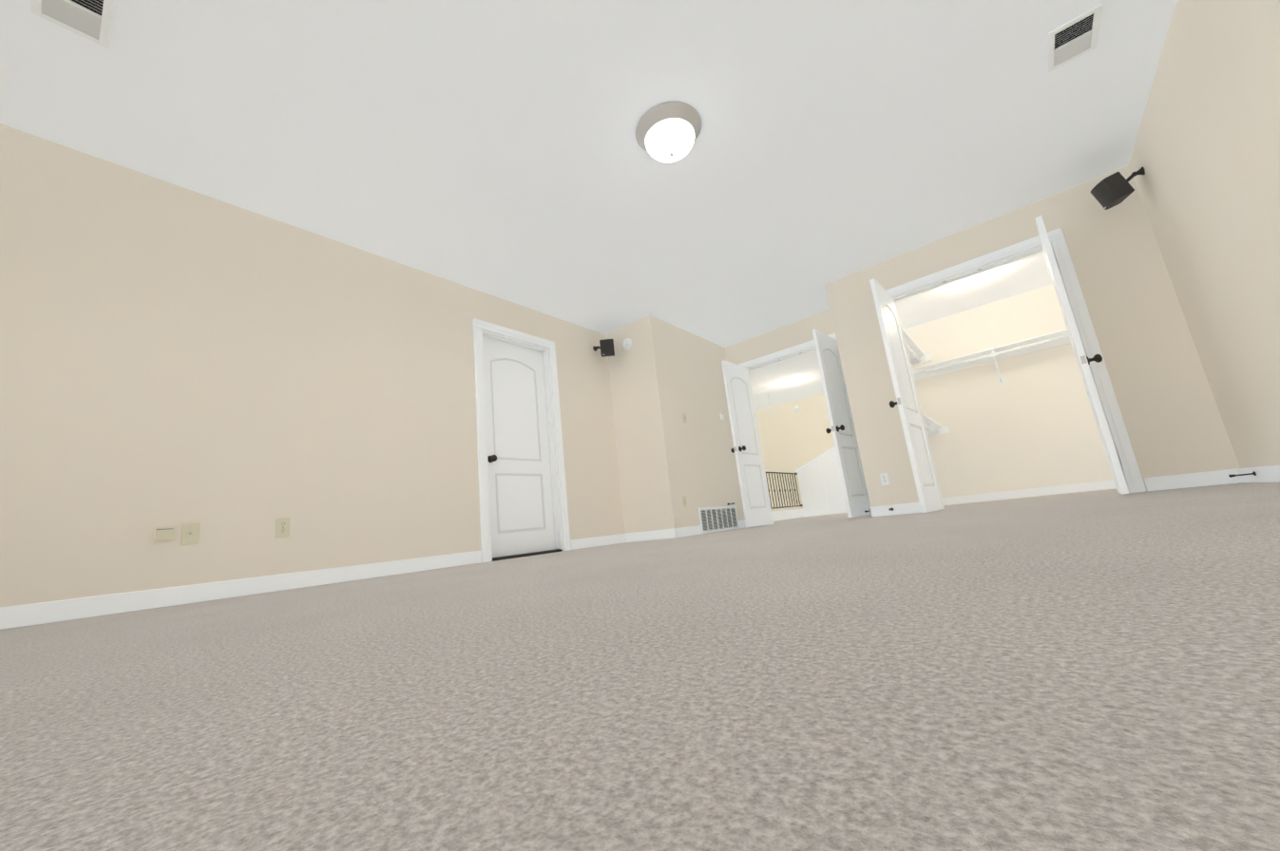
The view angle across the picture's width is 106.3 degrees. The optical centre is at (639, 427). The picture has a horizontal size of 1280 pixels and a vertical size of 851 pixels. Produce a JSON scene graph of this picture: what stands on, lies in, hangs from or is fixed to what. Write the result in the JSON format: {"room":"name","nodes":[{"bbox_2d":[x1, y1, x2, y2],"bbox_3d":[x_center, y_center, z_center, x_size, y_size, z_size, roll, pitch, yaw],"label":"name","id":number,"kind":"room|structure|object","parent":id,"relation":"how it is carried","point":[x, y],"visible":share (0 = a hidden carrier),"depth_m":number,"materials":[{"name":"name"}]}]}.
{"room":"empty bedroom","nodes":[
{"label":"empty bedroom","id":0,"kind":"room"},
{"bbox_2d":[0,123,624,607],"bbox_3d":[-1.840,-0.135,3.714,0.115,2.440,4.760,-15,-15,37],"label":"wall","id":1,"kind":"structure","parent":0,"point":[234,382],"depth_m":2.85,"materials":[{"name":"beige paint"}]},
{"bbox_2d":[152,527,174,540],"bbox_3d":[-2.500,0.558,2.521,0.027,0.066,0.074,-15,-15,37],"label":"phone jack","id":2,"kind":"object","parent":1,"relation":"attached to","point":[163,533],"visible":0.96,"depth_m":2.51,"materials":[{"name":"beige plastic"}]},
{"bbox_2d":[180,522,199,545],"bbox_3d":[-2.438,0.575,2.603,0.016,0.114,0.070,-15,-15,37],"label":"outlet plate","id":3,"kind":"object","parent":1,"relation":"attached to","point":[190,532],"visible":1,"depth_m":2.60,"materials":[{"name":"beige plastic"}]},
{"bbox_2d":[0,551,481,630],"bbox_3d":[-2.230,0.910,2.749,0.014,0.095,2.975,-15,-15,37],"label":"baseboard","id":4,"kind":"structure","parent":1,"relation":"attached to","point":[32,614],"depth_m":2.59,"materials":[{"name":"white paint"}]},
{"bbox_2d":[275,517,289,537],"bbox_3d":[-2.178,0.610,2.926,0.008,0.114,0.070,-15,-15,37],"label":"outlet","id":5,"kind":"object","parent":1,"relation":"attached to","point":[282,527],"visible":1,"depth_m":2.92,"materials":[{"name":"beige plastic"}]},
{"bbox_2d":[482,336,555,557],"bbox_3d":[-1.159,0.160,4.529,0.191,2.030,0.766,-15,-15,37],"label":"door","id":6,"kind":"structure","parent":1,"relation":"attached to","point":[522,512],"depth_m":4.51,"materials":[{"name":"white paint"}]},
{"bbox_2d":[472,318,571,562],"bbox_3d":[-1.131,0.109,4.506,0.138,2.139,0.958,-15,-15,37],"label":"door frame","id":7,"kind":"structure","parent":1,"relation":"attached to","point":[544,347],"depth_m":4.61,"materials":[{"name":"white paint"}]},
{"bbox_2d":[492,549,562,561],"bbox_3d":[-1.022,1.139,4.293,0.127,0.024,0.760,-15,-15,37],"label":"threshold","id":8,"kind":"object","parent":1,"relation":"attached to","point":[525,555],"depth_m":4.23,"materials":[{"name":"grey metal"}]},
{"bbox_2d":[570,534,625,550],"bbox_3d":[-0.415,1.174,4.950,0.014,0.095,0.815,-15,-15,37],"label":"baseboard","id":9,"kind":"structure","parent":1,"relation":"attached to","point":[582,544],"depth_m":4.91,"materials":[{"name":"white paint"}]},
{"bbox_2d":[592,339,614,357],"bbox_3d":[-0.400,-0.895,5.469,0.286,0.207,0.212,-15,-15,37],"label":"speaker","id":10,"kind":"object","parent":1,"relation":"attached to","point":[606,347],"visible":1,"depth_m":5.38,"materials":[{"name":"grey plastic"}]},
{"bbox_2d":[0,0,1176,411],"bbox_3d":[1.218,-1.465,5.192,6.172,0.100,10.890,-15,-15,37],"label":"ceiling","id":11,"kind":"structure","parent":0,"point":[490,146],"depth_m":2.82,"materials":[{"name":"white paint"}]},
{"bbox_2d":[31,0,114,48],"bbox_3d":[-2.281,-1.706,1.930,0.310,0.020,0.210,-15,-15,37],"label":"ceiling vent","id":12,"kind":"object","parent":11,"relation":"in","point":[90,20],"visible":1,"depth_m":1.97,"materials":[{"name":"white plastic"}]},
{"bbox_2d":[635,101,701,162],"bbox_3d":[0.180,-1.696,2.860,0.394,0.184,0.394,-15,-15,37],"label":"flush ceiling light","id":13,"kind":"object","parent":11,"relation":"attached to","point":[668,132],"visible":1,"depth_m":2.77,"materials":[{"name":"white glass"}]},
{"bbox_2d":[1047,3,1102,73],"bbox_3d":[2.324,-2.076,2.575,0.210,0.020,0.310,-15,-15,37],"label":"ceiling vent","id":14,"kind":"object","parent":11,"relation":"in","point":[1072,39],"visible":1,"depth_m":2.56,"materials":[{"name":"white plastic"}]},
{"bbox_2d":[0,482,1279,850],"bbox_3d":[1.490,1.006,4.671,6.172,0.100,10.890,-15,-15,37],"label":"floor","id":15,"kind":"structure","parent":0,"point":[1091,671],"depth_m":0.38,"materials":[{"name":"carpet"}]},
{"bbox_2d":[605,314,745,534],"bbox_3d":[0.460,0.089,5.979,0.795,2.440,1.675,-15,-15,37],"label":"wall","id":16,"kind":"structure","parent":0,"point":[663,376],"depth_m":5.40,"materials":[{"name":"beige paint"}]},
{"bbox_2d":[622,338,631,349],"bbox_3d":[-0.152,-0.960,5.495,0.134,0.134,0.038,-15,-15,37],"label":"smoke detector","id":17,"kind":"object","parent":16,"relation":"attached to","point":[627,344],"visible":0.96,"depth_m":5.47,"materials":[{"name":"white plastic"}]},
{"bbox_2d":[625,528,676,542],"bbox_3d":[0.099,1.139,5.051,0.694,0.095,0.014,-15,-15,37],"label":"baseboard","id":18,"kind":"structure","parent":16,"relation":"attached to","point":[651,535],"depth_m":5.03,"materials":[{"name":"white paint"}]},
{"bbox_2d":[682,496,687,507],"bbox_3d":[0.474,0.785,5.092,0.008,0.114,0.070,-15,-15,37],"label":"outlet","id":19,"kind":"object","parent":16,"relation":"attached to","point":[684,503],"visible":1,"depth_m":5.09,"materials":[{"name":"beige plastic"}]},
{"bbox_2d":[682,413,687,422],"bbox_3d":[0.511,-0.111,5.446,0.016,0.114,0.070,-15,-15,37],"label":"light switch","id":20,"kind":"object","parent":16,"relation":"attached to","point":[684,417],"visible":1,"depth_m":5.44,"materials":[{"name":"beige plastic"}]},
{"bbox_2d":[674,525,702,537],"bbox_3d":[0.510,1.089,5.027,0.014,0.095,0.489,-15,-15,37],"label":"baseboard","id":21,"kind":"structure","parent":16,"relation":"attached to","point":[681,532],"depth_m":5.01,"materials":[{"name":"white paint"}]},
{"bbox_2d":[698,505,739,534],"bbox_3d":[0.926,1.059,5.566,0.010,0.285,0.850,-15,-15,37],"label":"air vent","id":22,"kind":"object","parent":16,"relation":"in","point":[716,519],"visible":0.94,"depth_m":5.54,"materials":[{"name":"white plastic"}]},
{"bbox_2d":[738,520,746,529],"bbox_3d":[1.318,1.206,6.006,0.014,0.095,0.340,-15,-15,37],"label":"baseboard","id":23,"kind":"structure","parent":16,"relation":"attached to","point":[741,525],"depth_m":5.93,"materials":[{"name":"white paint"}]},
{"bbox_2d":[724,309,834,364],"bbox_3d":[1.155,0.136,6.565,3.730,2.440,0.115,-15,-15,37],"label":"wall","id":24,"kind":"structure","parent":0,"point":[792,334],"depth_m":6.12,"materials":[{"name":"beige paint"}]},
{"bbox_2d":[721,360,773,527],"bbox_3d":[1.330,0.184,5.943,0.191,2.030,0.618,-16,-16,40],"label":"entry door","id":25,"kind":"structure","parent":24,"relation":"in","point":[746,450],"depth_m":5.89,"materials":[{"name":"white paint"}]},
{"bbox_2d":[738,332,836,526],"bbox_3d":[2.004,0.049,5.861,1.418,2.139,0.138,-15,-15,37],"label":"door frame","id":26,"kind":"structure","parent":24,"relation":"attached to","point":[782,355],"depth_m":6.11,"materials":[{"name":"white paint"}]},
{"bbox_2d":[812,328,870,517],"bbox_3d":[2.213,-0.059,5.247,0.191,2.030,0.618,-17,-16,42],"label":"entry door","id":27,"kind":"structure","parent":24,"relation":"in","point":[849,461],"depth_m":5.18,"materials":[{"name":"white paint"}]},
{"bbox_2d":[772,508,804,521],"bbox_3d":[2.080,1.581,8.382,0.130,0.175,4.106,-15,-15,37],"label":"wall","id":28,"kind":"structure","parent":0,"point":[782,515],"depth_m":9.19,"materials":[{"name":"white paint"}]},
{"bbox_2d":[765,472,802,509],"bbox_3d":[2.046,1.112,8.503,0.042,0.715,4.050,-15,-15,37],"label":"landing railing","id":29,"kind":"object","parent":28,"relation":"on","point":[779,473],"visible":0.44,"depth_m":9.44,"materials":[{"name":"grey metal"}]},
{"bbox_2d":[755,393,834,512],"bbox_3d":[3.873,0.514,9.778,3.835,2.440,0.115,-15,-15,37],"label":"wall","id":30,"kind":"structure","parent":0,"point":[792,441],"depth_m":10.23,"materials":[{"name":"beige paint"}]},
{"bbox_2d":[793,405,799,412],"bbox_3d":[3.328,-0.398,10.238,0.134,0.134,0.038,-15,-15,37],"label":"smoke detector","id":31,"kind":"object","parent":30,"relation":"attached to","point":[795,409],"visible":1,"depth_m":10.22,"materials":[{"name":"white plastic"}]},
{"bbox_2d":[795,446,846,512],"bbox_3d":[4.237,0.617,9.308,2.510,1.970,0.123,-15,-15,37],"label":"wall","id":32,"kind":"structure","parent":0,"point":[820,483],"depth_m":9.66,"materials":[{"name":"white paint"}]},
{"bbox_2d":[803,508,847,516],"bbox_3d":[4.313,1.521,9.068,2.485,0.095,0.014,-15,-15,37],"label":"baseboard","id":33,"kind":"structure","parent":32,"relation":"attached to","point":[826,512],"depth_m":9.55,"materials":[{"name":"white paint"}]},
{"bbox_2d":[904,284,1113,497],"bbox_3d":[4.545,-0.367,5.944,2.222,2.440,0.115,-15,-15,37],"label":"wall","id":34,"kind":"structure","parent":0,"point":[1031,423],"depth_m":5.88,"materials":[{"name":"beige paint"}]},
{"bbox_2d":[897,316,1070,509],"bbox_3d":[3.928,-0.254,5.128,2.218,2.018,1.900,-15,-15,37],"label":"closet shelf","id":35,"kind":"object","parent":34,"relation":"attached to","point":[915,354],"visible":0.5,"depth_m":5.89,"materials":[{"name":"white paint"}]},
{"bbox_2d":[996,375,1005,385],"bbox_3d":[4.472,-0.585,5.946,0.070,0.114,0.016,-15,-15,37],"label":"bracket","id":36,"kind":"object","parent":34,"relation":"attached to","point":[1001,380],"visible":1,"depth_m":5.95,"materials":[{"name":"white plastic"}]},
{"bbox_2d":[942,479,1116,505],"bbox_3d":[4.630,0.767,5.654,2.222,0.095,0.014,-15,-15,37],"label":"baseboard","id":37,"kind":"structure","parent":34,"relation":"attached to","point":[1057,490],"depth_m":5.65,"materials":[{"name":"white paint"}]},
{"bbox_2d":[824,165,1240,507],"bbox_3d":[3.020,-0.572,4.176,2.327,2.440,0.115,-15,-15,37],"label":"wall","id":38,"kind":"structure","parent":0,"point":[1169,410],"depth_m":3.70,"materials":[{"name":"beige paint"}]},
{"bbox_2d":[879,473,889,485],"bbox_3d":[2.319,0.490,4.547,0.070,0.114,0.008,-15,-15,37],"label":"outlet","id":39,"kind":"object","parent":38,"relation":"attached to","point":[885,480],"visible":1,"depth_m":4.54,"materials":[{"name":"white plastic"}]},
{"bbox_2d":[868,501,921,517],"bbox_3d":[2.376,0.765,4.464,0.451,0.095,0.014,-15,-15,37],"label":"baseboard","id":40,"kind":"structure","parent":38,"relation":"attached to","point":[899,509],"depth_m":4.45,"materials":[{"name":"white paint"}]},
{"bbox_2d":[869,278,942,513],"bbox_3d":[2.318,-0.281,4.251,0.113,2.030,0.618,-16,-16,40],"label":"closet door","id":41,"kind":"structure","parent":38,"relation":"in","point":[923,469],"depth_m":4.14,"materials":[{"name":"white paint"}]},
{"bbox_2d":[886,228,1146,512],"bbox_3d":[3.021,-0.424,4.143,1.419,2.139,0.138,-15,-15,37],"label":"door frame","id":42,"kind":"structure","parent":38,"relation":"attached to","point":[1117,427],"depth_m":3.80,"materials":[{"name":"white paint"}]},
{"bbox_2d":[1035,215,1128,495],"bbox_3d":[3.261,-0.542,3.501,0.113,2.030,0.618,-17,-16,41],"label":"closet door","id":43,"kind":"structure","parent":38,"relation":"in","point":[1083,360],"depth_m":3.34,"materials":[{"name":"white paint"}]},
{"bbox_2d":[1143,468,1241,491],"bbox_3d":[3.821,0.365,3.320,0.459,0.095,0.014,-15,-15,37],"label":"baseboard","id":44,"kind":"structure","parent":38,"relation":"attached to","point":[1193,480],"depth_m":3.31,"materials":[{"name":"white paint"}]},
{"bbox_2d":[1128,0,1279,468],"bbox_3d":[2.887,-0.986,2.140,0.115,2.440,8.175,-15,-15,37],"label":"wall","id":45,"kind":"structure","parent":0,"point":[1206,153],"depth_m":2.56,"materials":[{"name":"beige paint"}]},
{"bbox_2d":[1089,166,1145,210],"bbox_3d":[3.489,-1.740,3.492,0.282,0.208,0.200,-15,-15,37],"label":"speaker","id":46,"kind":"object","parent":45,"relation":"attached to","point":[1113,190],"visible":1,"depth_m":3.46,"materials":[{"name":"grey plastic"}]},
{"bbox_2d":[1237,464,1279,482],"bbox_3d":[2.184,0.055,0.995,0.014,0.095,5.717,-15,-15,37],"label":"baseboard","id":47,"kind":"structure","parent":45,"relation":"attached to","point":[1269,474],"depth_m":2.87,"materials":[{"name":"white paint"}]},
{"bbox_2d":[1228,471,1256,477],"bbox_3d":[3.755,0.295,2.992,0.105,0.028,0.027,-15,-15,37],"label":"door stop","id":48,"kind":"object","parent":47,"relation":"attached to","point":[1252,473],"visible":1,"depth_m":2.99,"materials":[{"name":"black metal"}]}
]}

